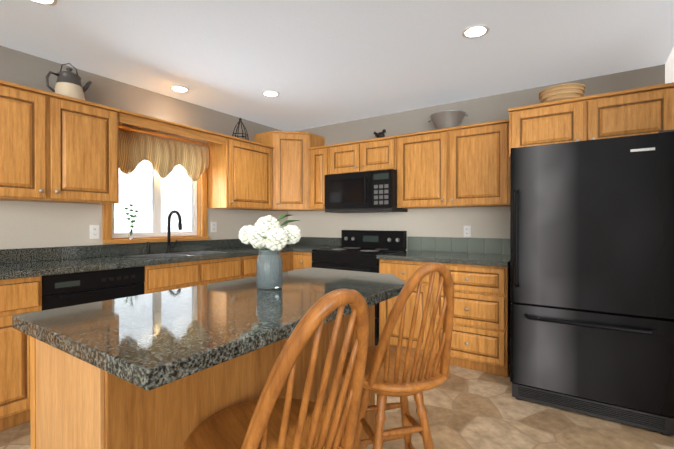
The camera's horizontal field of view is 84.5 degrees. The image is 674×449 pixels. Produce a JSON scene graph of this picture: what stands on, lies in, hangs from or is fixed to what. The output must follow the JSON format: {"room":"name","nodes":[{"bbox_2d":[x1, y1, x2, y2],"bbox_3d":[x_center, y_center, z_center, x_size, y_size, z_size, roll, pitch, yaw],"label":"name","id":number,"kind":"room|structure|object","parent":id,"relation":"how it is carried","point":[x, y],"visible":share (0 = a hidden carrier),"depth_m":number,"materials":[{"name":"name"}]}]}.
{"room":"kitchen","nodes":[
{"label":"kitchen","id":0,"kind":"room"},
{"bbox_2d":[0,46,287,248],"bbox_3d":[-2.783,-0.024,2.049,0.120,2.440,7.620,0,0,34],"label":"wall","id":1,"kind":"structure","parent":0,"point":[23,224],"depth_m":3.05,"materials":[{"name":"beige paint"}]},
{"bbox_2d":[0,80,119,203],"bbox_3d":[-2.101,-0.538,2.626,0.358,0.742,0.943,0,0,34],"label":"upper cabinet","id":2,"kind":"object","parent":1,"relation":"attached to","point":[56,148],"visible":1,"depth_m":2.58,"materials":[{"name":"brown wood"}]},
{"bbox_2d":[45,63,91,99],"bbox_3d":[-2.012,-1.062,2.793,0.200,0.303,0.302,0,0,34],"label":"coffee pot","id":3,"kind":"object","parent":2,"relation":"on","point":[68,82],"visible":0.83,"depth_m":2.73,"materials":[{"name":"beige ceramic"}]},
{"bbox_2d":[90,225,98,238],"bbox_3d":[-2.009,0.061,3.077,0.009,0.114,0.070,0,0,34],"label":"electrical outlet","id":4,"kind":"object","parent":1,"relation":"attached to","point":[94,231],"visible":1,"depth_m":3.08,"materials":[{"name":"white plastic"}]},
{"bbox_2d":[102,125,208,243],"bbox_3d":[-1.709,-0.351,3.567,0.140,1.029,1.030,0,0,34],"label":"window","id":5,"kind":"structure","parent":1,"relation":"in","point":[150,195],"depth_m":3.56,"materials":[{"name":"white glass"}]},
{"bbox_2d":[124,204,137,238],"bbox_3d":[-1.830,-0.025,3.306,0.040,0.310,0.123,0,0,34],"label":"vase","id":6,"kind":"object","parent":5,"relation":"on","point":[130,236],"visible":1,"depth_m":3.29,"materials":[{"name":"clear glass"}]},
{"bbox_2d":[118,109,227,144],"bbox_3d":[-1.550,-0.864,3.459,0.338,0.097,1.049,0,0,34],"label":"valance board","id":7,"kind":"object","parent":1,"relation":"attached to","point":[143,121],"visible":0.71,"depth_m":3.29,"materials":[{"name":"brown wood"}]},
{"bbox_2d":[119,128,209,180],"bbox_3d":[-1.629,-0.636,3.513,0.081,0.390,1.012,0,0,34],"label":"fabric valance","id":8,"kind":"object","parent":7,"relation":"hanging from","point":[164,156],"visible":0.88,"depth_m":3.47,"materials":[{"name":"beige fabric"}]},
{"bbox_2d":[211,222,216,231],"bbox_3d":[-1.345,0.027,4.059,0.009,0.114,0.070,0,0,34],"label":"electrical outlet","id":9,"kind":"object","parent":1,"relation":"attached to","point":[213,226],"visible":1,"depth_m":4.06,"materials":[{"name":"white plastic"}]},
{"bbox_2d":[207,135,273,209],"bbox_3d":[-1.057,-0.544,4.172,0.358,0.742,0.675,0,0,34],"label":"upper cabinet","id":10,"kind":"object","parent":1,"relation":"attached to","point":[239,173],"visible":0.98,"depth_m":3.97,"materials":[{"name":"brown wood"}]},
{"bbox_2d":[232,118,248,139],"bbox_3d":[-1.084,-1.057,4.167,0.186,0.282,0.180,0,0,34],"label":"ornament","id":11,"kind":"object","parent":10,"relation":"on","point":[238,123],"visible":0.71,"depth_m":4.16,"materials":[{"name":"grey metal"}]},
{"bbox_2d":[255,131,324,211],"bbox_3d":[-0.585,-0.641,4.638,0.618,0.932,0.620,0,0,34],"label":"upper cabinet","id":12,"kind":"object","parent":1,"relation":"attached to","point":[290,171],"visible":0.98,"depth_m":4.41,"materials":[{"name":"brown wood"}]},
{"bbox_2d":[0,365,673,448],"bbox_3d":[0.216,1.244,-0.044,7.440,0.080,7.740,0,0,34],"label":"floor","id":13,"kind":"structure","parent":0,"point":[466,408],"depth_m":2.21,"materials":[{"name":"tile"}]},
{"bbox_2d":[0,276,41,430],"bbox_3d":[-2.230,0.755,2.209,0.618,0.880,0.598,0,0,34],"label":"base cabinet","id":14,"kind":"object","parent":13,"relation":"on","point":[20,296],"depth_m":2.18,"materials":[{"name":"brown wood"}]},
{"bbox_2d":[0,237,340,279],"bbox_3d":[-1.493,0.241,3.024,0.923,0.140,4.318,0,0,34],"label":"countertop","id":15,"kind":"structure","parent":14,"relation":"on","point":[27,262],"depth_m":2.97,"materials":[{"name":"stone"}]},
{"bbox_2d":[147,210,181,253],"bbox_3d":[-1.572,0.067,3.443,0.228,0.403,0.297,0,0,34],"label":"faucet","id":16,"kind":"object","parent":15,"relation":"on","point":[169,247],"visible":0.98,"depth_m":3.53,"materials":[{"name":"grey metal"}]},
{"bbox_2d":[127,251,225,258],"bbox_3d":[-1.433,0.365,3.371,0.432,0.189,0.752,0,0,34],"label":"sink","id":17,"kind":"object","parent":15,"relation":"in","point":[168,255],"visible":0.17,"depth_m":3.45,"materials":[{"name":"silver metal"}]},
{"bbox_2d":[42,266,143,310],"bbox_3d":[-1.869,0.755,2.714,0.595,0.875,0.632,0,0,34],"label":"dishwasher","id":18,"kind":"object","parent":13,"relation":"on","point":[66,290],"visible":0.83,"depth_m":2.51,"materials":[{"name":"black"}]},
{"bbox_2d":[30,336,269,448],"bbox_3d":[-0.627,0.759,1.273,0.474,0.880,0.554,0,0,34],"label":"base cabinet","id":19,"kind":"object","parent":13,"relation":"on","point":[76,403],"depth_m":1.05,"materials":[{"name":"brown wood"}]},
{"bbox_2d":[12,267,404,390],"bbox_3d":[-0.264,0.298,1.546,0.770,0.040,1.495,0,0,34],"label":"countertop","id":20,"kind":"structure","parent":19,"relation":"on","point":[149,341],"depth_m":1.07,"materials":[{"name":"stone"}]},
{"bbox_2d":[238,215,300,289],"bbox_3d":[-0.294,0.116,1.625,0.251,0.321,0.231,0,0,34],"label":"flower vase","id":21,"kind":"object","parent":20,"relation":"on","point":[269,237],"visible":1,"depth_m":1.58,"materials":[{"name":"blue ceramic"}]},
{"bbox_2d":[144,276,229,293],"bbox_3d":[-1.438,0.870,3.382,0.618,0.640,0.948,0,0,34],"label":"base cabinet","id":22,"kind":"object","parent":13,"relation":"on","point":[150,286],"depth_m":3.05,"materials":[{"name":"brown wood"}]},
{"bbox_2d":[200,252,291,279],"bbox_3d":[-0.976,0.748,4.065,0.618,0.880,0.698,0,0,34],"label":"base cabinet","id":23,"kind":"object","parent":13,"relation":"on","point":[235,268],"depth_m":3.54,"materials":[{"name":"brown wood"}]},
{"bbox_2d":[182,289,368,448],"bbox_3d":[-0.146,0.665,0.980,0.470,1.075,0.615,0,0,-34],"label":"bar stool","id":24,"kind":"object","parent":13,"relation":"on","point":[269,419],"visible":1,"depth_m":0.82,"materials":[{"name":"brown wood"}]},
{"bbox_2d":[293,252,312,269],"bbox_3d":[-0.221,0.746,4.381,0.308,0.879,0.648,0,0,34],"label":"base cabinet","id":25,"kind":"object","parent":13,"relation":"on","point":[302,260],"visible":0.15,"depth_m":4.14,"materials":[{"name":"brown wood"}]},
{"bbox_2d":[270,320,337,409],"bbox_3d":[-0.384,0.758,1.633,0.474,0.880,0.606,0,0,34],"label":"base cabinet","id":26,"kind":"object","parent":13,"relation":"on","point":[303,360],"depth_m":1.60,"materials":[{"name":"brown wood"}]},
{"bbox_2d":[338,305,374,448],"bbox_3d":[-0.146,0.756,1.986,0.474,0.880,0.538,0,0,34],"label":"base cabinet","id":27,"kind":"object","parent":13,"relation":"on","point":[370,416],"depth_m":2.00,"materials":[{"name":"brown wood"}]},
{"bbox_2d":[312,230,406,345],"bbox_3d":[0.227,0.629,4.016,0.810,1.117,0.731,0,0,34],"label":"stove","id":28,"kind":"object","parent":13,"relation":"on","point":[358,250],"visible":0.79,"depth_m":3.93,"materials":[{"name":"black metal"}]},
{"bbox_2d":[342,263,453,448],"bbox_3d":[0.255,0.663,1.514,0.470,1.075,0.615,0,0,-14],"label":"bar stool","id":29,"kind":"object","parent":13,"relation":"on","point":[403,373],"visible":0.96,"depth_m":1.39,"materials":[{"name":"brown wood"}]},
{"bbox_2d":[379,259,511,376],"bbox_3d":[1.044,0.758,3.466,1.118,0.864,0.748,0,0,34],"label":"base cabinet","id":30,"kind":"object","parent":13,"relation":"on","point":[481,330],"visible":0.6,"depth_m":3.03,"materials":[{"name":"brown wood"}]},
{"bbox_2d":[376,236,509,266],"bbox_3d":[1.044,0.230,3.473,1.140,0.190,0.733,0,0,34],"label":"countertop","id":31,"kind":"structure","parent":30,"relation":"on","point":[480,251],"depth_m":3.59,"materials":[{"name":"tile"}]},
{"bbox_2d":[510,129,673,435],"bbox_3d":[1.783,0.330,2.660,0.855,1.727,0.999,0,0,34],"label":"refrigerator","id":32,"kind":"object","parent":13,"relation":"on","point":[592,277],"visible":1,"depth_m":2.27,"materials":[{"name":"black metal"}]},
{"bbox_2d":[0,0,673,130],"bbox_3d":[0.216,-1.286,-0.054,7.440,0.100,7.740,0,0,34],"label":"ceiling","id":33,"kind":"structure","parent":0,"point":[316,63],"depth_m":2.62,"materials":[{"name":"white paint"}]},
{"bbox_2d":[30,0,57,5],"bbox_3d":[-1.627,-1.241,2.023,0.168,0.006,0.168,0,0,34],"label":"recessed light","id":34,"kind":"object","parent":33,"relation":"in","point":[51,2],"visible":1,"depth_m":2.07,"materials":[{"name":"white"}]},
{"bbox_2d":[170,86,188,92],"bbox_3d":[-1.452,-1.247,3.425,0.168,0.006,0.168,0,0,34],"label":"recessed light","id":35,"kind":"object","parent":33,"relation":"in","point":[181,89],"visible":1,"depth_m":3.43,"materials":[{"name":"white"}]},
{"bbox_2d":[262,91,279,96],"bbox_3d":[-0.633,-1.248,3.548,0.168,0.006,0.168,0,0,34],"label":"recessed light","id":36,"kind":"object","parent":33,"relation":"in","point":[270,93],"visible":1,"depth_m":3.54,"materials":[{"name":"white"}]},
{"bbox_2d":[462,25,489,37],"bbox_3d":[0.894,-1.243,2.396,0.168,0.006,0.168,0,0,34],"label":"recessed light","id":37,"kind":"object","parent":33,"relation":"in","point":[473,31],"visible":1,"depth_m":2.39,"materials":[{"name":"white"}]},
{"bbox_2d":[288,65,663,249],"bbox_3d":[2.399,-0.029,3.074,7.320,2.440,0.120,0,0,34],"label":"wall","id":38,"kind":"structure","parent":0,"point":[485,222],"depth_m":3.92,"materials":[{"name":"beige paint"}]},
{"bbox_2d":[309,145,329,210],"bbox_3d":[-0.135,-0.546,4.493,0.280,0.742,0.358,0,0,34],"label":"upper cabinet","id":39,"kind":"object","parent":38,"relation":"attached to","point":[319,163],"visible":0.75,"depth_m":4.37,"materials":[{"name":"brown wood"}]},
{"bbox_2d":[328,136,396,174],"bbox_3d":[0.335,-0.742,4.175,0.845,0.347,0.358,0,0,34],"label":"upper cabinet","id":40,"kind":"object","parent":38,"relation":"attached to","point":[374,154],"visible":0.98,"depth_m":4.02,"materials":[{"name":"brown wood"}]},
{"bbox_2d":[325,169,407,212],"bbox_3d":[0.306,-0.352,4.133,0.835,0.427,0.455,0,0,34],"label":"microwave","id":41,"kind":"object","parent":40,"relation":"attached to","point":[367,192],"visible":1,"depth_m":3.94,"materials":[{"name":"black"}]},
{"bbox_2d":[374,129,386,137],"bbox_3d":[0.476,-0.979,4.091,0.170,0.127,0.064,0,0,34],"label":"rooster figurine","id":42,"kind":"object","parent":40,"relation":"on","point":[379,134],"visible":0.79,"depth_m":4.06,"materials":[{"name":"grey metal"}]},
{"bbox_2d":[396,119,510,208],"bbox_3d":[1.135,-0.542,3.635,1.075,0.742,0.358,0,0,34],"label":"upper cabinet","id":43,"kind":"object","parent":38,"relation":"attached to","point":[461,166],"visible":0.96,"depth_m":3.48,"materials":[{"name":"brown wood"}]},
{"bbox_2d":[428,110,467,128],"bbox_3d":[1.090,-0.997,3.652,0.399,0.166,0.344,0,0,34],"label":"bowl","id":44,"kind":"object","parent":43,"relation":"on","point":[442,119],"visible":0.71,"depth_m":3.55,"materials":[{"name":"grey metal"}]},
{"bbox_2d":[464,226,470,236],"bbox_3d":[1.309,0.069,3.731,0.070,0.114,0.009,0,0,34],"label":"electrical outlet","id":45,"kind":"object","parent":38,"relation":"attached to","point":[467,231],"visible":1,"depth_m":3.73,"materials":[{"name":"white plastic"}]},
{"bbox_2d":[508,82,673,157],"bbox_3d":[1.949,-0.732,2.909,1.016,0.377,0.648,0,0,34],"label":"upper cabinet","id":46,"kind":"object","parent":38,"relation":"attached to","point":[638,111],"visible":0.54,"depth_m":2.63,"materials":[{"name":"brown wood"}]},
{"bbox_2d":[538,83,585,102],"bbox_3d":[1.748,-0.983,2.894,0.318,0.124,0.318,0,0,34],"label":"wicker basket","id":47,"kind":"object","parent":46,"relation":"on","point":[562,92],"visible":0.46,"depth_m":2.78,"materials":[{"name":"brown wicker"}]},
{"bbox_2d":[664,47,673,83],"bbox_3d":[2.241,-0.026,2.324,0.120,2.440,1.300,0,0,34],"label":"wall","id":48,"kind":"structure","parent":0,"point":[669,66],"depth_m":2.74,"materials":[{"name":"beige paint"}]}
]}

